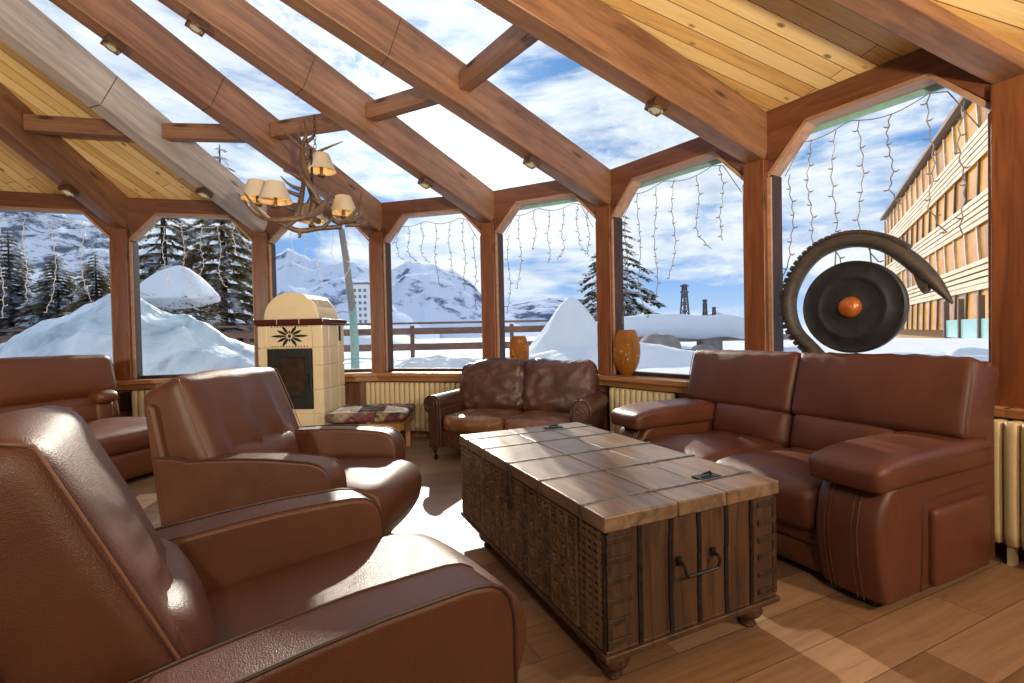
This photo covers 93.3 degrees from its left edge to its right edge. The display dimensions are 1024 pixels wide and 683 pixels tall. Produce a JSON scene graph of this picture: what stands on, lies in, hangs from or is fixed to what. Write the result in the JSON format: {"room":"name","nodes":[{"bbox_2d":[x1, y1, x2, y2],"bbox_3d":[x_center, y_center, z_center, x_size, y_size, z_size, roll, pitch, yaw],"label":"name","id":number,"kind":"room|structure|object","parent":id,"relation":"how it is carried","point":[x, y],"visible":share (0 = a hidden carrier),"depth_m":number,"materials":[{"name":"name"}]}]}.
{"room":"ski lodge lounge","nodes":[
{"label":"ski lodge lounge","id":0,"kind":"room"},
{"bbox_2d":[0,139,62,193],"bbox_3d":[-5.113,-2.619,3.200,1.347,2.281,4.363,-1,1,5],"label":"ceiling","id":1,"kind":"structure","parent":0,"point":[17,174],"depth_m":4.84,"materials":[{"name":"brown wood"}]},
{"bbox_2d":[0,41,211,200],"bbox_3d":[-4.296,-2.641,3.509,1.204,2.281,4.954,-1,1,20],"label":"ceiling","id":2,"kind":"structure","parent":0,"point":[133,170],"depth_m":4.70,"materials":[{"name":"brown wood"}]},
{"bbox_2d":[115,390,126,416],"bbox_3d":[-4.891,0.821,5.106,1.431,0.730,0.130,-1,1,-18],"label":"wall","id":3,"kind":"structure","parent":0,"point":[122,413],"depth_m":5.25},
{"bbox_2d":[0,191,121,389],"bbox_3d":[-4.896,-0.503,5.018,1.431,2.080,0.290,-1,1,-18],"label":"window","id":4,"kind":"structure","parent":3,"relation":"in","point":[11,201],"depth_m":5.05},
{"bbox_2d":[0,217,106,317],"bbox_3d":[-4.927,-0.775,5.090,1.116,1.057,0.023,-1,1,-18],"label":"lights","id":5,"kind":"object","parent":4,"relation":"hanging from","point":[25,217],"visible":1,"depth_m":5.10,"materials":[{"name":"white plastic"}]},
{"bbox_2d":[110,228,133,380],"bbox_3d":[-4.227,-0.393,5.283,0.155,1.635,0.200,-1,1,-15],"label":"post","id":6,"kind":"object","parent":4,"relation":"on","point":[119,238],"visible":0.62,"depth_m":5.19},
{"bbox_2d":[0,82,127,227],"bbox_3d":[-4.409,-2.283,3.466,0.155,2.185,3.808,-1,1,5],"label":"rafter","id":7,"kind":"object","parent":6,"relation":"on","point":[52,155],"visible":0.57,"depth_m":4.56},
{"bbox_2d":[57,184,79,196],"bbox_3d":[-4.295,-1.459,4.685,0.115,0.099,0.121,-1,1,5],"label":"recessed light","id":8,"kind":"object","parent":7,"relation":"attached to","point":[68,190],"visible":1,"depth_m":4.66,"materials":[{"name":"gold metal"}]},
{"bbox_2d":[127,389,151,416],"bbox_3d":[-3.525,0.787,5.481,1.400,0.730,0.130,-1,1,-13],"label":"wall","id":9,"kind":"structure","parent":0,"point":[129,413],"depth_m":5.28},
{"bbox_2d":[119,198,256,389],"bbox_3d":[-3.537,-0.537,5.391,1.400,2.080,0.290,-1,1,-13],"label":"window","id":10,"kind":"structure","parent":9,"relation":"in","point":[143,213],"depth_m":5.32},
{"bbox_2d":[142,223,248,286],"bbox_3d":[-3.563,-0.977,5.462,1.086,0.721,0.022,-1,1,-13],"label":"lights","id":11,"kind":"object","parent":10,"relation":"hanging from","point":[181,223],"visible":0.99,"depth_m":5.46,"materials":[{"name":"white plastic"}]},
{"bbox_2d":[344,381,380,423],"bbox_3d":[-2.188,0.756,5.699,1.309,0.730,0.130,-1,1,-6],"label":"wall","id":12,"kind":"structure","parent":0,"point":[355,392],"depth_m":5.68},
{"bbox_2d":[264,203,378,381],"bbox_3d":[-2.208,-0.568,5.607,1.309,2.080,0.290,-1,1,-6],"label":"window","id":13,"kind":"structure","parent":12,"relation":"in","point":[275,232],"depth_m":5.57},
{"bbox_2d":[252,232,269,366],"bbox_3d":[-2.861,-0.426,5.591,0.155,1.635,0.200,-1,1,-9],"label":"post","id":14,"kind":"object","parent":13,"relation":"on","point":[260,239],"visible":0.41,"depth_m":5.49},
{"bbox_2d":[0,0,266,231],"bbox_3d":[-3.604,-2.305,3.634,0.158,2.194,4.295,-1,1,20],"label":"rafter","id":15,"kind":"object","parent":14,"relation":"on","point":[24,28],"visible":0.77,"depth_m":4.07,"materials":[{"name":"wood"}]},
{"bbox_2d":[23,114,130,139],"bbox_3d":[-3.816,-1.925,4.355,0.920,0.140,0.100,-1,1,-13],"label":"beam","id":16,"kind":"structure","parent":15,"relation":"attached to","point":[32,123],"depth_m":4.29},
{"bbox_2d":[162,123,245,142],"bbox_3d":[-2.792,-1.948,4.522,0.850,0.140,0.100,-1,1,-6],"label":"beam","id":17,"kind":"structure","parent":15,"relation":"attached to","point":[173,132],"depth_m":4.47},
{"bbox_2d":[195,187,213,198],"bbox_3d":[-3.125,-1.506,4.913,0.115,0.096,0.122,-1,1,20],"label":"recessed light","id":18,"kind":"object","parent":15,"relation":"attached to","point":[203,192],"visible":1,"depth_m":4.88,"materials":[{"name":"gold metal"}]},
{"bbox_2d":[381,381,459,382],"bbox_3d":[-0.859,0.731,5.578,1.387,0.730,0.130,-1,1,15],"label":"wall","id":19,"kind":"structure","parent":0,"point":[381,381],"depth_m":5.60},
{"bbox_2d":[376,196,482,381],"bbox_3d":[-0.905,-0.592,5.488,1.387,2.080,0.290,-1,1,15],"label":"window","id":20,"kind":"structure","parent":19,"relation":"in","point":[395,214],"depth_m":5.56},
{"bbox_2d":[369,232,385,371],"bbox_3d":[-1.559,-0.455,5.718,0.155,1.635,0.200,-1,1,5],"label":"post","id":21,"kind":"object","parent":20,"relation":"on","point":[376,239],"visible":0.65,"depth_m":5.62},
{"bbox_2d":[49,0,381,231],"bbox_3d":[-2.843,-2.324,3.697,0.158,2.202,4.860,-1,1,32],"label":"rafter","id":22,"kind":"object","parent":21,"relation":"on","point":[149,44],"visible":0.77,"depth_m":4.00,"materials":[{"name":"wood"}]},
{"bbox_2d":[100,33,125,55],"bbox_3d":[-2.931,-2.177,3.554,0.115,0.093,0.122,-1,1,32],"label":"recessed light","id":23,"kind":"object","parent":22,"relation":"attached to","point":[109,42],"visible":1,"depth_m":3.53,"materials":[{"name":"gold metal"}]},
{"bbox_2d":[392,218,478,309],"bbox_3d":[-0.889,-0.869,5.561,1.072,1.049,0.022,-1,1,15],"label":"lights","id":24,"kind":"object","parent":20,"relation":"hanging from","point":[458,218],"visible":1,"depth_m":5.51,"materials":[{"name":"plastic"}]},
{"bbox_2d":[125,436,1023,682],"bbox_3d":[-2.261,1.271,0.346,10.598,0.120,10.973,-2,1,-25],"label":"floor","id":25,"kind":"structure","parent":0,"point":[968,628],"depth_m":1.86,"materials":[{"name":"wood"}]},
{"bbox_2d":[0,354,152,479],"bbox_3d":[-3.737,0.658,3.537,1.114,1.060,2.193,-1,1,14],"label":"armchair","id":26,"kind":"object","parent":25,"relation":"on","point":[86,384],"visible":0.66,"depth_m":4.08,"materials":[{"name":"brown leather"}]},
{"bbox_2d":[0,397,119,420],"bbox_3d":[-3.988,0.647,4.162,0.274,0.306,1.077,-1,1,14],"label":"cushion","id":27,"kind":"object","parent":26,"relation":"on","point":[89,408],"depth_m":4.29,"materials":[{"name":"brown leather"}]},
{"bbox_2d":[85,417,149,456],"bbox_3d":[-3.563,0.817,4.061,1.033,0.231,1.084,-1,1,14],"label":"seat cushion","id":28,"kind":"object","parent":26,"relation":"on","point":[118,436],"depth_m":3.95,"materials":[{"name":"brown leather"}]},
{"bbox_2d":[132,390,149,416],"bbox_3d":[-3.564,0.845,5.329,1.048,0.660,0.092,-1,1,-13],"label":"radiator","id":29,"kind":"object","parent":25,"relation":"on","point":[138,406],"visible":0.06,"depth_m":5.19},
{"bbox_2d":[0,405,525,682],"bbox_3d":[-0.619,0.646,1.255,1.270,1.032,0.926,-2,1,-38],"label":"armchair","id":30,"kind":"object","parent":25,"relation":"on","point":[311,587],"visible":1,"depth_m":0.96,"materials":[{"name":"leather"}]},
{"bbox_2d":[0,405,189,682],"bbox_3d":[-0.941,0.470,1.004,0.462,0.657,0.605,-2,1,-38],"label":"cushion","id":31,"kind":"object","parent":30,"relation":"on","point":[91,592],"depth_m":0.82,"materials":[{"name":"leather"}]},
{"bbox_2d":[161,538,215,654],"bbox_3d":[-0.854,0.648,1.071,0.309,0.276,0.533,-2,1,-38],"label":"lumbar cushion","id":32,"kind":"object","parent":30,"relation":"on","point":[186,619],"depth_m":0.99,"materials":[{"name":"leather"}]},
{"bbox_2d":[206,534,525,670],"bbox_3d":[-0.496,0.856,1.351,0.970,0.324,0.613,-2,1,-38],"label":"seat cushion","id":33,"kind":"object","parent":30,"relation":"on","point":[243,598],"depth_m":1.45,"materials":[{"name":"leather"}]},
{"bbox_2d":[144,367,421,535],"bbox_3d":[-1.173,0.648,2.678,1.271,1.004,0.841,-1,1,10],"label":"armchair","id":34,"kind":"object","parent":25,"relation":"on","point":[220,439],"visible":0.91,"depth_m":2.39,"materials":[{"name":"leather"}]},
{"bbox_2d":[144,367,299,459],"bbox_3d":[-1.578,0.450,2.746,0.457,0.594,0.775,-1,1,10],"label":"cushion","id":35,"kind":"object","parent":34,"relation":"on","point":[219,413],"depth_m":2.53,"materials":[{"name":"leather"}]},
{"bbox_2d":[233,430,299,452],"bbox_3d":[-1.466,0.660,2.731,0.310,0.277,0.552,-1,1,10],"label":"lumbar cushion","id":36,"kind":"object","parent":34,"relation":"on","point":[266,440],"depth_m":2.72,"materials":[{"name":"leather"}]},
{"bbox_2d":[335,458,421,535],"bbox_3d":[-1.020,0.845,2.655,0.970,0.324,0.548,-1,1,10],"label":"seat cushion","id":37,"kind":"object","parent":34,"relation":"on","point":[394,484],"depth_m":2.51,"materials":[{"name":"leather"}]},
{"bbox_2d":[253,292,346,425],"bbox_3d":[-2.260,0.307,5.222,0.760,1.647,0.592,-1,1,6],"label":"stove","id":38,"kind":"object","parent":25,"relation":"on","point":[300,335],"visible":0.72,"depth_m":4.99,"materials":[{"name":"beige tile"}]},
{"bbox_2d":[325,403,414,446],"bbox_3d":[-1.382,0.882,4.813,0.756,0.474,0.654,-1,1,-2],"label":"bench","id":39,"kind":"object","parent":25,"relation":"on","point":[351,414],"visible":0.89,"depth_m":4.54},
{"bbox_2d":[366,382,459,431],"bbox_3d":[-1.117,0.792,5.484,1.172,0.660,0.092,-1,1,15],"label":"radiator","id":40,"kind":"object","parent":25,"relation":"on","point":[415,393],"visible":0.56,"depth_m":5.45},
{"bbox_2d":[423,358,608,459],"bbox_3d":[0.059,0.630,4.571,1.592,0.927,0.834,-1,1,23],"label":"loveseat","id":41,"kind":"object","parent":25,"relation":"on","point":[494,394],"visible":0.87,"depth_m":4.53,"materials":[{"name":"leather"}]},
{"bbox_2d":[443,408,522,433],"bbox_3d":[-0.251,0.763,4.623,0.640,0.211,0.685,-1,1,23],"label":"seat cushion","id":42,"kind":"object","parent":41,"relation":"on","point":[455,420],"depth_m":4.39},
{"bbox_2d":[460,358,525,410],"bbox_3d":[-0.176,0.455,4.919,0.746,0.577,0.363,-1,1,23],"label":"cushion","id":43,"kind":"object","parent":41,"relation":"on","point":[490,383],"depth_m":4.79,"materials":[{"name":"leather"}]},
{"bbox_2d":[505,410,570,429],"bbox_3d":[0.321,0.754,4.388,0.634,0.213,0.683,-1,1,23],"label":"seat cushion","id":44,"kind":"object","parent":41,"relation":"on","point":[521,418],"depth_m":4.20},
{"bbox_2d":[522,358,597,412],"bbox_3d":[0.451,0.440,4.651,0.742,0.565,0.376,-1,1,23],"label":"cushion","id":45,"kind":"object","parent":41,"relation":"on","point":[548,385],"depth_m":4.55,"materials":[{"name":"leather"}]},
{"bbox_2d":[459,422,779,679],"bbox_3d":[0.353,0.824,2.356,0.858,0.601,1.513,-2,1,-25],"label":"chest","id":46,"kind":"object","parent":25,"relation":"on","point":[637,546],"visible":1,"depth_m":1.79,"materials":[{"name":"brown wood"}]},
{"bbox_2d":[609,387,675,433],"bbox_3d":[1.156,0.765,4.331,0.092,0.660,0.676,-2,1,-37],"label":"radiator","id":47,"kind":"object","parent":25,"relation":"on","point":[618,397],"visible":0.38,"depth_m":4.39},
{"bbox_2d":[611,349,998,606],"bbox_3d":[1.531,0.579,2.888,1.043,1.025,1.810,-2,1,-25],"label":"sofa","id":48,"kind":"object","parent":25,"relation":"on","point":[882,465],"visible":0.84,"depth_m":2.27,"materials":[{"name":"leather"}]},
{"bbox_2d":[644,430,787,461],"bbox_3d":[1.321,0.728,3.116,0.836,0.257,0.595,-2,1,-25],"label":"seat cushion","id":49,"kind":"object","parent":48,"relation":"on","point":[711,445],"depth_m":3.00,"materials":[{"name":"leather"}]},
{"bbox_2d":[713,403,794,447],"bbox_3d":[1.645,0.554,3.265,0.273,0.287,0.589,-2,1,-25],"label":"cushion","id":50,"kind":"object","parent":48,"relation":"on","point":[772,423],"depth_m":3.12,"materials":[{"name":"leather"}]},
{"bbox_2d":[716,447,823,529],"bbox_3d":[1.569,0.729,2.582,0.839,0.257,0.596,-2,1,-25],"label":"seat cushion","id":51,"kind":"object","parent":48,"relation":"on","point":[798,497],"depth_m":2.31,"materials":[{"name":"leather"}]},
{"bbox_2d":[790,414,897,450],"bbox_3d":[1.892,0.559,2.729,0.271,0.287,0.588,-2,1,-25],"label":"cushion","id":52,"kind":"object","parent":48,"relation":"on","point":[813,432],"depth_m":2.71,"materials":[{"name":"leather"}]},
{"bbox_2d":[994,418,1023,566],"bbox_3d":[2.526,0.744,2.066,0.117,0.720,0.739,-2,1,-21],"label":"radiator","id":53,"kind":"object","parent":25,"relation":"on","point":[1008,435],"visible":0.9,"depth_m":2.31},
{"bbox_2d":[599,385,609,430],"bbox_3d":[0.401,0.713,5.093,1.316,0.730,0.130,-1,1,27],"label":"wall","id":54,"kind":"structure","parent":0,"point":[605,389],"depth_m":4.76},
{"bbox_2d":[492,180,602,385],"bbox_3d":[0.351,-0.611,5.027,1.316,2.080,0.330,-1,1,27],"label":"window","id":55,"kind":"structure","parent":54,"relation":"in","point":[507,202],"depth_m":5.20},
{"bbox_2d":[481,222,496,359],"bbox_3d":[-0.222,-0.477,5.350,0.155,1.635,0.200,-1,1,21],"label":"post","id":56,"kind":"object","parent":55,"relation":"on","point":[488,267],"visible":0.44,"depth_m":5.25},
{"bbox_2d":[158,0,493,222],"bbox_3d":[-2.064,-2.338,3.474,0.158,2.208,5.305,0,1,44],"label":"rafter","id":57,"kind":"object","parent":56,"relation":"on","point":[237,25],"visible":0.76,"depth_m":3.96,"materials":[{"name":"wood"}]},
{"bbox_2d":[184,13,208,36],"bbox_3d":[-2.184,-2.189,3.349,0.115,0.091,0.122,0,1,44],"label":"recessed light","id":58,"kind":"object","parent":57,"relation":"attached to","point":[194,23],"visible":1,"depth_m":3.32,"materials":[{"name":"gold metal"}]},
{"bbox_2d":[270,113,344,139],"bbox_3d":[-1.795,-1.977,4.409,0.903,0.140,0.100,-1,1,15],"label":"beam","id":59,"kind":"structure","parent":57,"relation":"attached to","point":[323,124],"depth_m":4.40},
{"bbox_2d":[238,114,370,237],"bbox_3d":[-1.761,-1.418,4.181,1.001,1.083,1.002,-1,1,0],"label":"antler chandelier","id":60,"kind":"object","parent":59,"relation":"hanging from","point":[258,192],"visible":1,"depth_m":4.15,"materials":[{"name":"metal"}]},
{"bbox_2d":[240,178,272,206],"bbox_3d":[-2.051,-1.194,3.900,0.250,0.200,0.250,-1,1,0],"label":"lampshade","id":61,"kind":"object","parent":60,"relation":"on","point":[251,192],"depth_m":3.83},
{"bbox_2d":[258,180,292,208],"bbox_3d":[-1.870,-1.156,3.821,0.250,0.200,0.250,-1,1,0],"label":"lampshade","id":62,"kind":"object","parent":60,"relation":"on","point":[274,193],"depth_m":3.78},
{"bbox_2d":[299,203,325,226],"bbox_3d":[-1.882,-1.177,4.540,0.250,0.200,0.250,-1,1,0],"label":"lampshade","id":63,"kind":"object","parent":60,"relation":"on","point":[305,207],"depth_m":4.51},
{"bbox_2d":[308,151,335,177],"bbox_3d":[-1.686,-1.555,4.274,0.250,0.200,0.250,-1,1,0],"label":"lampshade","id":64,"kind":"object","parent":60,"relation":"on","point":[320,163],"depth_m":4.21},
{"bbox_2d":[331,194,357,218],"bbox_3d":[-1.533,-1.220,4.400,0.250,0.200,0.250,-1,1,0],"label":"lampshade","id":65,"kind":"object","parent":60,"relation":"on","point":[343,206],"depth_m":4.33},
{"bbox_2d":[366,88,437,121],"bbox_3d":[-0.859,-2.000,4.022,0.844,0.140,0.100,-1,1,27],"label":"beam","id":66,"kind":"structure","parent":57,"relation":"attached to","point":[409,100],"depth_m":4.03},
{"bbox_2d":[509,336,528,360],"bbox_3d":[0.078,0.136,5.131,0.212,0.390,0.214,-2,1,-34],"label":"vase","id":67,"kind":"object","parent":55,"relation":"on","point":[519,347],"visible":0.67,"depth_m":5.05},
{"bbox_2d":[505,203,592,312],"bbox_3d":[0.369,-0.863,5.078,1.010,1.098,0.022,-1,1,27],"label":"lights","id":68,"kind":"object","parent":55,"relation":"hanging from","point":[572,203],"visible":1,"depth_m":5.07,"materials":[{"name":"plastic"}]},
{"bbox_2d":[609,386,687,422],"bbox_3d":[1.443,0.706,4.199,0.130,0.730,1.478,-2,1,-37],"label":"wall","id":69,"kind":"structure","parent":0,"point":[677,395],"depth_m":4.18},
{"bbox_2d":[600,137,744,393],"bbox_3d":[1.376,-0.617,4.147,0.330,2.080,1.478,-2,1,-37],"label":"window","id":70,"kind":"structure","parent":69,"relation":"in","point":[696,154],"depth_m":4.33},
{"bbox_2d":[595,205,613,374],"bbox_3d":[0.951,-0.491,4.753,0.155,1.635,0.200,0,1,41],"label":"post","id":71,"kind":"object","parent":70,"relation":"on","point":[603,214],"visible":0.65,"depth_m":4.67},
{"bbox_2d":[280,0,610,206],"bbox_3d":[-1.382,-2.347,3.120,5.727,2.212,0.158,-2,1,-35],"label":"rafter","id":72,"kind":"object","parent":71,"relation":"on","point":[371,28],"visible":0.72,"depth_m":3.69,"materials":[{"name":"wood"}]},
{"bbox_2d":[262,9,551,190],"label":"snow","id":73,"kind":"structure","parent":72,"relation":"attached to","point":[492,183],"depth_m":4.89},
{"bbox_2d":[459,25,537,91],"bbox_3d":[-0.075,-2.005,3.350,0.100,0.140,0.966,-2,1,-37],"label":"beam","id":74,"kind":"structure","parent":72,"relation":"attached to","point":[514,41],"depth_m":3.35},
{"bbox_2d":[522,155,540,168],"bbox_3d":[0.170,-1.555,4.205,0.122,0.089,0.115,-2,1,-35],"label":"recessed light","id":75,"kind":"object","parent":72,"relation":"attached to","point":[530,161],"visible":1,"depth_m":4.17,"materials":[{"name":"gold metal"}]},
{"bbox_2d":[613,330,640,375],"bbox_3d":[1.087,0.104,4.587,0.256,0.430,0.262,-1,1,8],"label":"vase","id":76,"kind":"object","parent":70,"relation":"on","point":[626,344],"visible":1,"depth_m":4.49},
{"bbox_2d":[620,180,666,323],"bbox_3d":[1.209,-0.792,4.456,0.025,1.237,0.537,-2,1,-37],"label":"lights","id":77,"kind":"object","parent":70,"relation":"hanging from","point":[665,180],"depth_m":4.49,"materials":[{"name":"plastic"}]},
{"bbox_2d":[667,165,741,278],"bbox_3d":[1.569,-0.981,3.980,0.025,0.858,0.667,-2,1,-37],"label":"lights","id":78,"kind":"object","parent":70,"relation":"hanging from","point":[720,207],"depth_m":4.00,"materials":[{"name":"plastic"}]},
{"bbox_2d":[743,159,768,350],"bbox_3d":[1.845,-0.490,3.576,0.200,1.635,0.155,-2,1,-35],"label":"post","id":79,"kind":"object","parent":70,"relation":"on","point":[755,174],"visible":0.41,"depth_m":3.50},
{"bbox_2d":[473,0,766,163],"bbox_3d":[-0.861,-2.346,2.430,5.907,2.214,0.155,-2,1,-23],"label":"rafter","id":80,"kind":"object","parent":79,"relation":"on","point":[592,34],"visible":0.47,"depth_m":3.08,"materials":[{"name":"wood"}]},
{"bbox_2d":[644,96,669,116],"bbox_3d":[0.957,-1.550,3.196,0.122,0.089,0.115,-2,1,-23],"label":"recessed light","id":81,"kind":"object","parent":80,"relation":"attached to","point":[656,106],"visible":1,"depth_m":3.16,"materials":[{"name":"gold metal"}]},
{"bbox_2d":[765,48,1009,419],"bbox_3d":[2.180,-0.614,2.991,0.330,2.080,1.346,-2,1,-32],"label":"window","id":82,"kind":"structure","parent":69,"relation":"in","point":[918,73],"depth_m":3.09,"materials":[{"name":"wood"}]},
{"bbox_2d":[778,229,953,352],"bbox_3d":[2.116,-0.177,2.977,0.166,1.019,0.923,-2,1,-32],"label":"gong","id":83,"kind":"object","parent":82,"relation":"hanging from","point":[851,306],"visible":0.76,"depth_m":2.95,"materials":[{"name":"metal"}]},
{"bbox_2d":[782,91,979,282],"bbox_3d":[2.217,-0.916,3.030,0.022,0.998,1.060,-2,1,-32],"label":"lights","id":84,"kind":"object","parent":82,"relation":"hanging from","point":[926,103],"visible":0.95,"depth_m":2.92,"materials":[{"name":"plastic"}]},
{"bbox_2d":[601,0,920,111],"bbox_3d":[-1.039,-2.689,2.288,7.204,2.284,1.285,-1,1,-12],"label":"ceiling","id":85,"kind":"structure","parent":0,"point":[773,54],"depth_m":2.93,"materials":[{"name":"brown wood"}]},
{"bbox_2d":[930,0,1023,51],"bbox_3d":[-0.681,-2.395,1.659,7.507,2.285,1.234,-1,1,-3],"label":"ceiling","id":86,"kind":"structure","parent":0,"point":[1003,19],"depth_m":2.20,"materials":[{"name":"brown wood"}]},
{"bbox_3d":[2.845,0.716,1.869,0.130,0.730,1.282,-2,1,-21],"label":"wall","id":87,"kind":"structure","parent":0,"visible":0},
{"bbox_2d":[1003,407,1023,420],"bbox_3d":[2.752,-0.607,1.822,0.290,2.080,1.282,-2,1,-21],"label":"window","id":88,"kind":"structure","parent":87,"relation":"in","point":[1013,413],"depth_m":2.34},
{"bbox_2d":[990,74,1023,407],"bbox_3d":[2.601,-0.485,2.361,0.200,1.635,0.330,-2,1,-27],"label":"post","id":89,"kind":"object","parent":88,"relation":"on","point":[1007,96],"visible":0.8,"depth_m":2.40,"materials":[{"name":"wood"}]},
{"bbox_2d":[831,0,1023,84],"bbox_3d":[-0.446,-2.344,1.763,6.192,2.216,0.155,-1,1,-12],"label":"rafter","id":90,"kind":"object","parent":89,"relation":"on","point":[925,24],"visible":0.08,"depth_m":2.29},
{"label":"outside","id":91,"kind":"structure","parent":0,"visible":0},
{"bbox_2d":[344,332,987,373],"bbox_3d":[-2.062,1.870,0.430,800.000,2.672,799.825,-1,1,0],"label":"ground","id":92,"kind":"structure","parent":91,"point":[913,345],"depth_m":14.55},
{"bbox_2d":[0,230,39,343],"bbox_3d":[-21.194,-1.513,20.593,5.337,6.412,5.156,-1,1,0],"label":"fir tree","id":93,"kind":"object","parent":92,"relation":"on","point":[14,295],"visible":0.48,"depth_m":20.30,"materials":[{"name":"green plant"}]},
{"bbox_2d":[3,255,80,335],"bbox_3d":[-18.835,-0.992,19.970,4.586,5.176,4.455,-1,1,6],"label":"fir tree","id":94,"kind":"object","parent":92,"relation":"on","point":[35,308],"visible":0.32,"depth_m":19.50,"materials":[{"name":"green plant"}]},
{"bbox_2d":[58,254,110,315],"bbox_3d":[-16.547,-1.011,19.311,4.678,5.016,4.476,-1,1,9],"label":"fir tree","id":95,"kind":"object","parent":92,"relation":"on","point":[92,280],"visible":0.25,"depth_m":19.07,"materials":[{"name":"green plant"}]},
{"bbox_2d":[0,294,254,374],"bbox_3d":[-6.933,0.246,8.508,7.510,2.251,3.406,-1,1,0],"label":"heap","id":96,"kind":"object","parent":92,"relation":"on","point":[171,343],"visible":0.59,"depth_m":7.83,"materials":[{"name":"snow"}]},
{"bbox_2d":[99,218,220,331],"bbox_3d":[-13.280,-3.173,18.149,5.104,8.829,4.958,-1,1,0],"label":"fir tree","id":97,"kind":"object","parent":92,"relation":"on","point":[169,238],"visible":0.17,"depth_m":18.00,"materials":[{"name":"green plant"}]},
{"bbox_2d":[140,265,224,329],"bbox_3d":[-9.088,-0.632,13.190,2.686,2.874,2.234,-1,1,0],"label":"heap","id":98,"kind":"object","parent":92,"relation":"on","point":[176,293],"visible":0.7,"depth_m":12.68,"materials":[{"name":"white"}]},
{"bbox_2d":[158,145,253,345],"bbox_3d":[-11.164,-3.133,18.828,6.300,9.018,6.353,-1,1,0],"label":"fir tree","id":99,"kind":"object","parent":92,"relation":"on","point":[244,274],"visible":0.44,"depth_m":18.40,"materials":[{"name":"green plant"}]},
{"bbox_2d":[0,319,596,357],"bbox_3d":[-7.003,0.372,12.254,19.363,1.558,0.985,-1,1,-7],"label":"fence","id":100,"kind":"object","parent":92,"relation":"on","point":[245,334],"visible":0.35,"depth_m":12.59,"materials":[{"name":"brown wood"}]},
{"bbox_2d":[337,229,359,368],"bbox_3d":[-2.776,-0.334,8.045,0.448,3.056,0.150,-1,1,0],"label":"lamp post","id":101,"kind":"object","parent":92,"relation":"on","point":[354,338],"visible":0.72,"depth_m":7.99,"materials":[{"name":"grey metal"}]},
{"bbox_2d":[353,282,370,325],"bbox_3d":[-66.228,-10.430,214.834,7.600,30.800,7.600,-1,1,0],"label":"tower block","id":102,"kind":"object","parent":92,"relation":"on","point":[361,289],"visible":0.44,"depth_m":211.24,"materials":[{"name":"concrete"}]},
{"bbox_2d":[394,355,477,367],"bbox_3d":[-1.273,0.745,8.603,4.808,1.018,1.815,-1,1,0],"label":"snow bank","id":103,"kind":"object","parent":92,"relation":"on","point":[436,361],"visible":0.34,"depth_m":8.49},
{"bbox_2d":[529,297,597,354],"bbox_3d":[1.296,0.046,10.157,4.861,1.960,3.396,-1,1,0],"label":"snow mound","id":104,"kind":"object","parent":92,"relation":"on","point":[571,325],"visible":0.31,"depth_m":9.85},
{"bbox_2d":[529,342,694,367],"bbox_3d":[2.023,0.555,9.325,6.432,1.140,2.402,-1,1,0],"label":"snow mound","id":105,"kind":"object","parent":92,"relation":"on","point":[652,355],"visible":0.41,"depth_m":8.82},
{"bbox_2d":[640,333,681,348],"bbox_3d":[3.241,0.189,10.610,0.923,0.763,0.727,-1,1,0],"label":"boulder","id":106,"kind":"object","parent":105,"relation":"on","point":[669,340],"visible":0.44,"depth_m":10.35,"materials":[{"name":"stone"}]},
{"bbox_2d":[576,216,665,321],"bbox_3d":[4.081,-2.367,19.009,4.870,6.476,4.676,-2,1,-44],"label":"fir tree","id":107,"kind":"object","parent":92,"relation":"on","point":[632,307],"visible":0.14,"depth_m":18.68,"materials":[{"name":"green plant"}]},
{"bbox_2d":[680,284,689,314],"bbox_3d":[22.124,-3.787,61.962,1.290,7.094,1.281,-1,1,-17],"label":"pylon","id":108,"kind":"object","parent":92,"relation":"on","point":[684,292],"visible":0.58,"depth_m":61.68,"materials":[{"name":"metal"}]},
{"bbox_2d":[596,314,789,349],"bbox_3d":[5.183,-0.092,13.592,5.634,1.412,1.025,-1,1,0],"label":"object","id":109,"kind":"structure","parent":92,"relation":"on","point":[712,330],"depth_m":13.16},
{"bbox_2d":[880,96,988,338],"bbox_3d":[33.688,-6.727,31.987,11.710,14.550,47.300,-1,1,31],"label":"hotel building","id":110,"kind":"structure","parent":92,"relation":"on","point":[961,261],"depth_m":29.08,"materials":[{"name":"brown wood"}]},
{"bbox_2d":[892,347,988,360],"bbox_3d":[6.956,0.646,7.603,6.153,1.111,2.816,-1,1,0],"label":"snow bank","id":111,"kind":"object","parent":92,"relation":"on","point":[980,354],"visible":0.16,"depth_m":7.48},
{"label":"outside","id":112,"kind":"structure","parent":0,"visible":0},
{"bbox_2d":[0,211,252,296],"bbox_3d":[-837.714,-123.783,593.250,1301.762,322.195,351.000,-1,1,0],"label":"mountain","id":113,"kind":"structure","parent":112,"point":[67,236],"depth_m":592.87},
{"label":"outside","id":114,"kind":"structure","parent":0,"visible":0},
{"bbox_2d":[232,248,439,338],"bbox_3d":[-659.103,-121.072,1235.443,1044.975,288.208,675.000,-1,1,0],"label":"mountain","id":115,"kind":"structure","parent":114,"point":[288,275],"depth_m":1200.84},
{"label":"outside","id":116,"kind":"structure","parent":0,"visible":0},
{"bbox_2d":[391,261,539,338],"bbox_3d":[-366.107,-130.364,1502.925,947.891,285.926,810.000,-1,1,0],"label":"mountain","id":117,"kind":"structure","parent":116,"point":[417,291],"depth_m":1341.60},
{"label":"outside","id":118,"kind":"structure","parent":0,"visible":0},
{"bbox_2d":[504,298,596,332],"bbox_3d":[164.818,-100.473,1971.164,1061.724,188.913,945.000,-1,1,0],"label":"mountain","id":119,"kind":"structure","parent":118,"point":[543,309],"depth_m":1894.51},
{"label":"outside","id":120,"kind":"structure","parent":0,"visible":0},
{"bbox_2d":[1,267,426,344],"bbox_3d":[-88.455,-3.909,83.525,165.367,18.019,47.360,-1,1,0],"label":"hillside","id":121,"kind":"structure","parent":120,"point":[397,339],"depth_m":81.90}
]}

